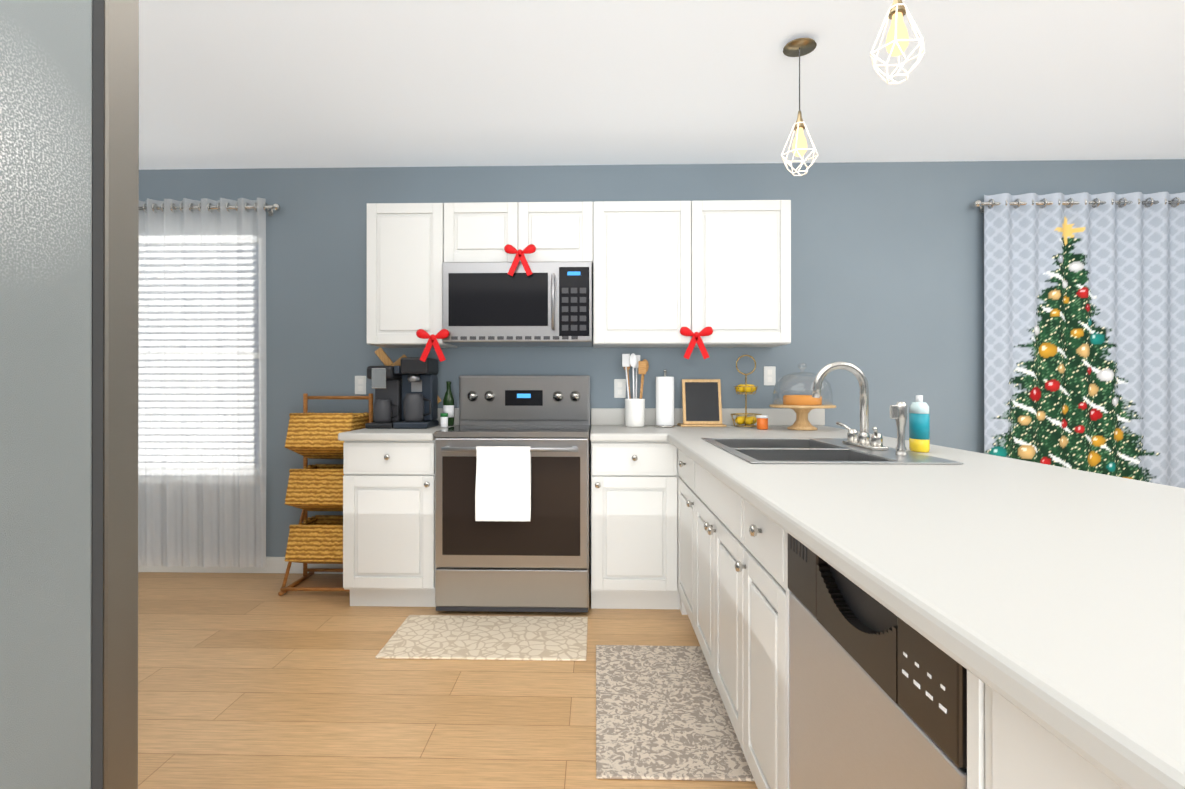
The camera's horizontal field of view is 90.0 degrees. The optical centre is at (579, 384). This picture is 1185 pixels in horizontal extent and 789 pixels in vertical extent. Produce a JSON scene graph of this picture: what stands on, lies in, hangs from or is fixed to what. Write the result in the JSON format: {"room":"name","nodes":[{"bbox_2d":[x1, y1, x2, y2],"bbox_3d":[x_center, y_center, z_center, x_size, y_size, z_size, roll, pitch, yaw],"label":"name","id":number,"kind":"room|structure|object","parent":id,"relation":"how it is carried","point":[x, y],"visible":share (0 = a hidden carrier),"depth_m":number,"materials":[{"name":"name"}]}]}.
{"room":"kitchen","nodes":[
{"label":"kitchen","id":0,"kind":"room"},
{"bbox_2d":[138,572,757,788],"bbox_3d":[0.536,1.196,0.904,7.400,0.100,5.520,0,0,2],"label":"floor","id":1,"kind":"structure","parent":0,"point":[251,681],"depth_m":2.17,"materials":[{"name":"brown wood"}]},
{"bbox_2d":[0,0,138,788],"bbox_3d":[-1.124,0.275,0.541,0.900,1.742,0.870,0,0,2],"label":"fridge","id":2,"kind":"object","parent":1,"relation":"on","point":[69,217],"visible":1,"depth_m":0.78,"materials":[{"name":"grey metal"}]},
{"bbox_2d":[278,394,372,595],"bbox_3d":[-1.429,0.599,3.409,0.415,1.098,0.379,0,0,2],"label":"stand","id":3,"kind":"object","parent":1,"relation":"on","point":[317,539],"visible":0.6,"depth_m":3.26,"materials":[{"name":"brown wicker"}]},
{"bbox_2d":[338,408,458,606],"bbox_3d":[-0.962,0.645,3.277,0.480,1.010,0.651,0,0,2],"label":"base cabinet","id":4,"kind":"object","parent":1,"relation":"on","point":[389,517],"visible":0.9,"depth_m":2.99,"materials":[{"name":"white paint"}]},
{"bbox_2d":[365,366,402,428],"bbox_3d":[-1.090,0.066,3.351,0.165,0.345,0.220,0,0,2],"label":"coffee maker","id":5,"kind":"object","parent":4,"relation":"on","point":[387,403],"visible":0.92,"depth_m":3.27,"materials":[{"name":"black plastic"}]},
{"bbox_2d":[375,347,440,402],"bbox_3d":[-1.032,0.001,3.568,0.404,0.456,0.016,0,0,2],"label":"cutting board","id":6,"kind":"object","parent":4,"relation":"on","point":[381,354],"visible":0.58,"depth_m":3.56,"materials":[{"name":"brown wood"}]},
{"bbox_2d":[393,357,438,428],"bbox_3d":[-0.919,0.044,3.357,0.196,0.390,0.240,0,0,2],"label":"espresso machine","id":7,"kind":"object","parent":4,"relation":"on","point":[419,394],"visible":1,"depth_m":3.29,"materials":[{"name":"grey"}]},
{"bbox_2d":[440,413,447,427],"bbox_3d":[-0.763,0.199,3.342,0.044,0.080,0.044,0,0,2],"label":"spice jar","id":8,"kind":"object","parent":4,"relation":"on","point":[444,420],"visible":0.98,"depth_m":3.33,"materials":[{"name":"white"}]},
{"bbox_2d":[443,381,453,425],"bbox_3d":[-0.769,0.109,3.482,0.065,0.260,0.065,0,0,2],"label":"oil bottle","id":9,"kind":"object","parent":4,"relation":"on","point":[448,403],"visible":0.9,"depth_m":3.46,"materials":[{"name":"green glass"}]},
{"bbox_2d":[375,615,587,660],"bbox_3d":[-0.408,1.143,2.698,0.885,0.010,0.455,0,0,2],"label":"area rug","id":10,"kind":"object","parent":1,"relation":"on","point":[532,638],"visible":1,"depth_m":2.66,"materials":[{"name":"beige fabric"}]},
{"bbox_2d":[434,376,589,611],"bbox_3d":[-0.331,0.547,3.227,0.770,1.205,0.698,0,0,2],"label":"range","id":11,"kind":"object","parent":1,"relation":"on","point":[539,561],"visible":1,"depth_m":2.94,"materials":[{"name":"silver metal"}]},
{"bbox_2d":[475,446,530,520],"bbox_3d":[-0.370,0.479,2.886,0.270,0.360,0.041,0,0,2],"label":"hanging towel","id":12,"kind":"object","parent":11,"relation":"hanging from","point":[503,485],"visible":1,"depth_m":2.87,"materials":[{"name":"white fabric"}]},
{"bbox_2d":[596,645,753,780],"bbox_3d":[0.303,1.142,2.154,0.485,0.010,0.875,0,0,2],"label":"area rug","id":13,"kind":"object","parent":1,"relation":"on","point":[661,713],"visible":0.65,"depth_m":2.01,"materials":[{"name":"beige fabric"}]},
{"bbox_2d":[788,533,966,788],"bbox_3d":[0.724,0.713,0.950,0.587,0.866,0.598,0,0,2],"label":"dishwasher","id":14,"kind":"object","parent":1,"relation":"on","point":[878,695],"visible":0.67,"depth_m":0.91,"materials":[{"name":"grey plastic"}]},
{"bbox_2d":[590,361,1184,788],"bbox_3d":[0.702,0.528,1.299,1.390,1.238,4.516,0,0,2],"label":"kitchen counter","id":15,"kind":"object","parent":1,"relation":"on","point":[1044,605],"visible":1,"depth_m":1.08,"materials":[{"name":"white paint"}]},
{"bbox_2d":[622,353,648,426],"bbox_3d":[0.322,0.029,3.413,0.155,0.419,0.120,0,0,2],"label":"utensil crock","id":16,"kind":"object","parent":15,"relation":"on","point":[634,411],"visible":1,"depth_m":3.38,"materials":[{"name":"white ceramic"}]},
{"bbox_2d":[654,369,675,427],"bbox_3d":[0.489,0.074,3.388,0.120,0.330,0.120,0,0,2],"label":"paper towel","id":17,"kind":"object","parent":15,"relation":"on","point":[664,401],"visible":1,"depth_m":3.34,"materials":[{"name":"white paper"}]},
{"bbox_2d":[677,379,725,426],"bbox_3d":[0.711,0.103,3.456,0.260,0.272,0.148,0,0,2],"label":"chalkboard","id":18,"kind":"object","parent":15,"relation":"on","point":[701,403],"visible":0.98,"depth_m":3.43,"materials":[{"name":"brown wood"}]},
{"bbox_2d":[730,355,761,426],"bbox_3d":[0.960,0.032,3.415,0.176,0.413,0.176,0,0,2],"label":"fruit stand","id":19,"kind":"object","parent":15,"relation":"on","point":[746,388],"visible":0.98,"depth_m":3.40,"materials":[{"name":"gold metal"}]},
{"bbox_2d":[756,415,767,428],"bbox_3d":[0.989,0.201,3.204,0.062,0.075,0.060,0,0,2],"label":"candle jar","id":20,"kind":"object","parent":15,"relation":"on","point":[762,421],"visible":1,"depth_m":3.18,"materials":[{"name":"orange glass"}]},
{"bbox_2d":[769,363,835,429],"bbox_3d":[1.199,0.060,3.189,0.340,0.357,0.340,0,0,2],"label":"cake stand","id":21,"kind":"object","parent":15,"relation":"on","point":[802,406],"visible":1,"depth_m":3.13,"materials":[{"name":"brown wood"}]},
{"bbox_2d":[702,361,963,463],"bbox_3d":[0.841,0.171,2.188,0.630,0.521,0.830,0,0,2],"label":"sink","id":22,"kind":"object","parent":15,"relation":"in","point":[853,449],"depth_m":2.17,"materials":[{"name":"silver metal"}]},
{"bbox_2d":[909,395,929,452],"bbox_3d":[1.215,0.137,2.118,0.054,0.200,0.089,0,0,2],"label":"soap bottle","id":23,"kind":"object","parent":15,"relation":"on","point":[919,426],"visible":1,"depth_m":2.09,"materials":[{"name":"teal plastic"}]},
{"bbox_2d":[139,159,1184,575],"bbox_3d":[0.611,-0.089,3.625,7.400,2.480,0.120,0,0,2],"label":"wall","id":24,"kind":"structure","parent":0,"point":[887,279],"depth_m":3.55,"materials":[{"name":"paint"}]},
{"bbox_2d":[138,235,261,465],"bbox_3d":[-2.399,-0.184,3.695,1.000,1.610,0.185,0,0,2],"label":"window","id":25,"kind":"structure","parent":24,"relation":"in","point":[233,251],"depth_m":3.78,"materials":[{"name":"white glass"}]},
{"bbox_2d":[138,235,255,468],"bbox_3d":[-2.400,-0.182,3.660,0.800,1.475,0.048,0,0,2],"label":"window blinds","id":26,"kind":"object","parent":25,"relation":"attached to","point":[179,417],"depth_m":3.66,"materials":[{"name":"white plastic"}]},
{"bbox_2d":[138,198,279,567],"bbox_3d":[-2.377,-0.012,3.587,1.169,2.205,0.115,0,0,2],"label":"curtain","id":27,"kind":"object","parent":24,"relation":"attached to","point":[196,513],"visible":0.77,"depth_m":3.56,"materials":[{"name":"white fabric"}]},
{"bbox_2d":[138,557,342,573],"bbox_3d":[-2.080,1.101,3.626,1.760,0.100,0.019,0,0,2],"label":"baseboard","id":28,"kind":"structure","parent":24,"relation":"attached to","point":[276,564],"depth_m":3.60,"materials":[{"name":"white wood"}]},
{"bbox_2d":[355,376,365,393],"bbox_3d":[-1.336,0.001,3.614,0.070,0.114,0.008,0,0,2],"label":"electrical outlet","id":29,"kind":"object","parent":24,"relation":"attached to","point":[360,384],"visible":1,"depth_m":3.61,"materials":[{"name":"white plastic"}]},
{"bbox_2d":[367,203,456,347],"bbox_3d":[-0.960,-0.616,3.436,0.430,0.782,0.338,0,0,2],"label":"upper cabinet","id":30,"kind":"object","parent":24,"relation":"attached to","point":[407,242],"depth_m":3.27,"materials":[{"name":"white paint"}]},
{"bbox_2d":[416,329,448,361],"bbox_3d":[-0.787,-0.212,3.178,0.178,0.177,0.029,0,0,2],"label":"bow","id":31,"kind":"object","parent":30,"relation":"hanging from","point":[432,338],"visible":1,"depth_m":3.17,"materials":[{"name":"red fabric"}]},
{"bbox_2d":[447,202,530,261],"bbox_3d":[-0.510,-0.840,3.424,0.470,0.335,0.338,0,0,2],"label":"upper cabinet","id":32,"kind":"object","parent":24,"relation":"attached to","point":[479,231],"depth_m":3.26,"materials":[{"name":"white paint"}]},
{"bbox_2d":[442,262,591,346],"bbox_3d":[-0.334,-0.449,3.368,0.809,0.432,0.440,0,0,2],"label":"microwave","id":33,"kind":"object","parent":32,"relation":"attached to","point":[495,304],"visible":1,"depth_m":3.20,"materials":[{"name":"silver metal"}]},
{"bbox_2d":[504,244,535,275],"bbox_3d":[-0.317,-0.667,3.166,0.170,0.170,0.028,0,0,2],"label":"bow","id":34,"kind":"object","parent":33,"relation":"hanging from","point":[520,253],"visible":0.96,"depth_m":3.16,"materials":[{"name":"red fabric"}]},
{"bbox_2d":[531,202,594,263],"bbox_3d":[-0.156,-0.840,3.414,0.470,0.335,0.338,0,0,2],"label":"upper cabinet","id":35,"kind":"object","parent":24,"relation":"attached to","point":[560,231],"depth_m":3.24,"materials":[{"name":"white paint"}]},
{"bbox_2d":[614,379,625,397],"bbox_3d":[0.244,0.021,3.570,0.070,0.114,0.008,0,0,2],"label":"electrical outlet","id":36,"kind":"object","parent":24,"relation":"attached to","point":[619,388],"visible":1,"depth_m":3.57,"materials":[{"name":"white plastic"}]},
{"bbox_2d":[592,201,706,347],"bbox_3d":[0.376,-0.616,3.399,0.594,0.782,0.338,0,0,2],"label":"upper cabinet","id":37,"kind":"object","parent":24,"relation":"attached to","point":[664,272],"depth_m":3.23,"materials":[{"name":"white paint"}]},
{"bbox_2d":[680,326,712,358],"bbox_3d":[0.631,-0.227,3.195,0.178,0.177,0.029,0,0,2],"label":"bow","id":38,"kind":"object","parent":37,"relation":"hanging from","point":[696,337],"visible":1,"depth_m":3.19,"materials":[{"name":"red fabric"}]},
{"bbox_2d":[707,200,790,346],"bbox_3d":[0.855,-0.616,3.386,0.599,0.782,0.338,0,0,2],"label":"upper cabinet","id":39,"kind":"object","parent":24,"relation":"attached to","point":[749,241],"depth_m":3.22,"materials":[{"name":"white paint"}]},
{"bbox_2d":[764,366,775,384],"bbox_3d":[1.139,-0.054,3.546,0.070,0.114,0.008,0,0,2],"label":"electrical outlet","id":40,"kind":"object","parent":24,"relation":"attached to","point":[769,375],"visible":0.92,"depth_m":3.54,"materials":[{"name":"white plastic"}]},
{"bbox_2d":[973,192,1184,487],"bbox_3d":[2.946,-0.002,3.443,1.319,2.205,0.112,0,0,2],"label":"curtain","id":41,"kind":"object","parent":24,"relation":"attached to","point":[1084,331],"visible":0.65,"depth_m":3.42,"materials":[{"name":"white fabric"}]},
{"bbox_2d":[139,0,1184,169],"bbox_3d":[0.536,-1.384,0.908,7.400,0.100,5.520,0,0,2],"label":"ceiling","id":42,"kind":"structure","parent":0,"point":[240,84],"depth_m":2.61,"materials":[{"name":"white paint"}]},
{"bbox_2d":[781,38,817,175],"bbox_3d":[0.854,-1.075,2.300,0.144,0.512,0.126,0,0,2],"label":"pendant light","id":43,"kind":"object","parent":42,"relation":"hanging from","point":[798,47],"visible":1,"depth_m":2.29,"materials":[{"name":"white metal"}]},
{"bbox_2d":[870,0,924,84],"bbox_3d":[0.855,-1.076,1.595,0.144,0.512,0.126,0,0,2],"label":"pendant light","id":44,"kind":"object","parent":42,"relation":"hanging from","point":[897,41],"visible":1,"depth_m":1.58,"materials":[{"name":"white metal"}]}
]}

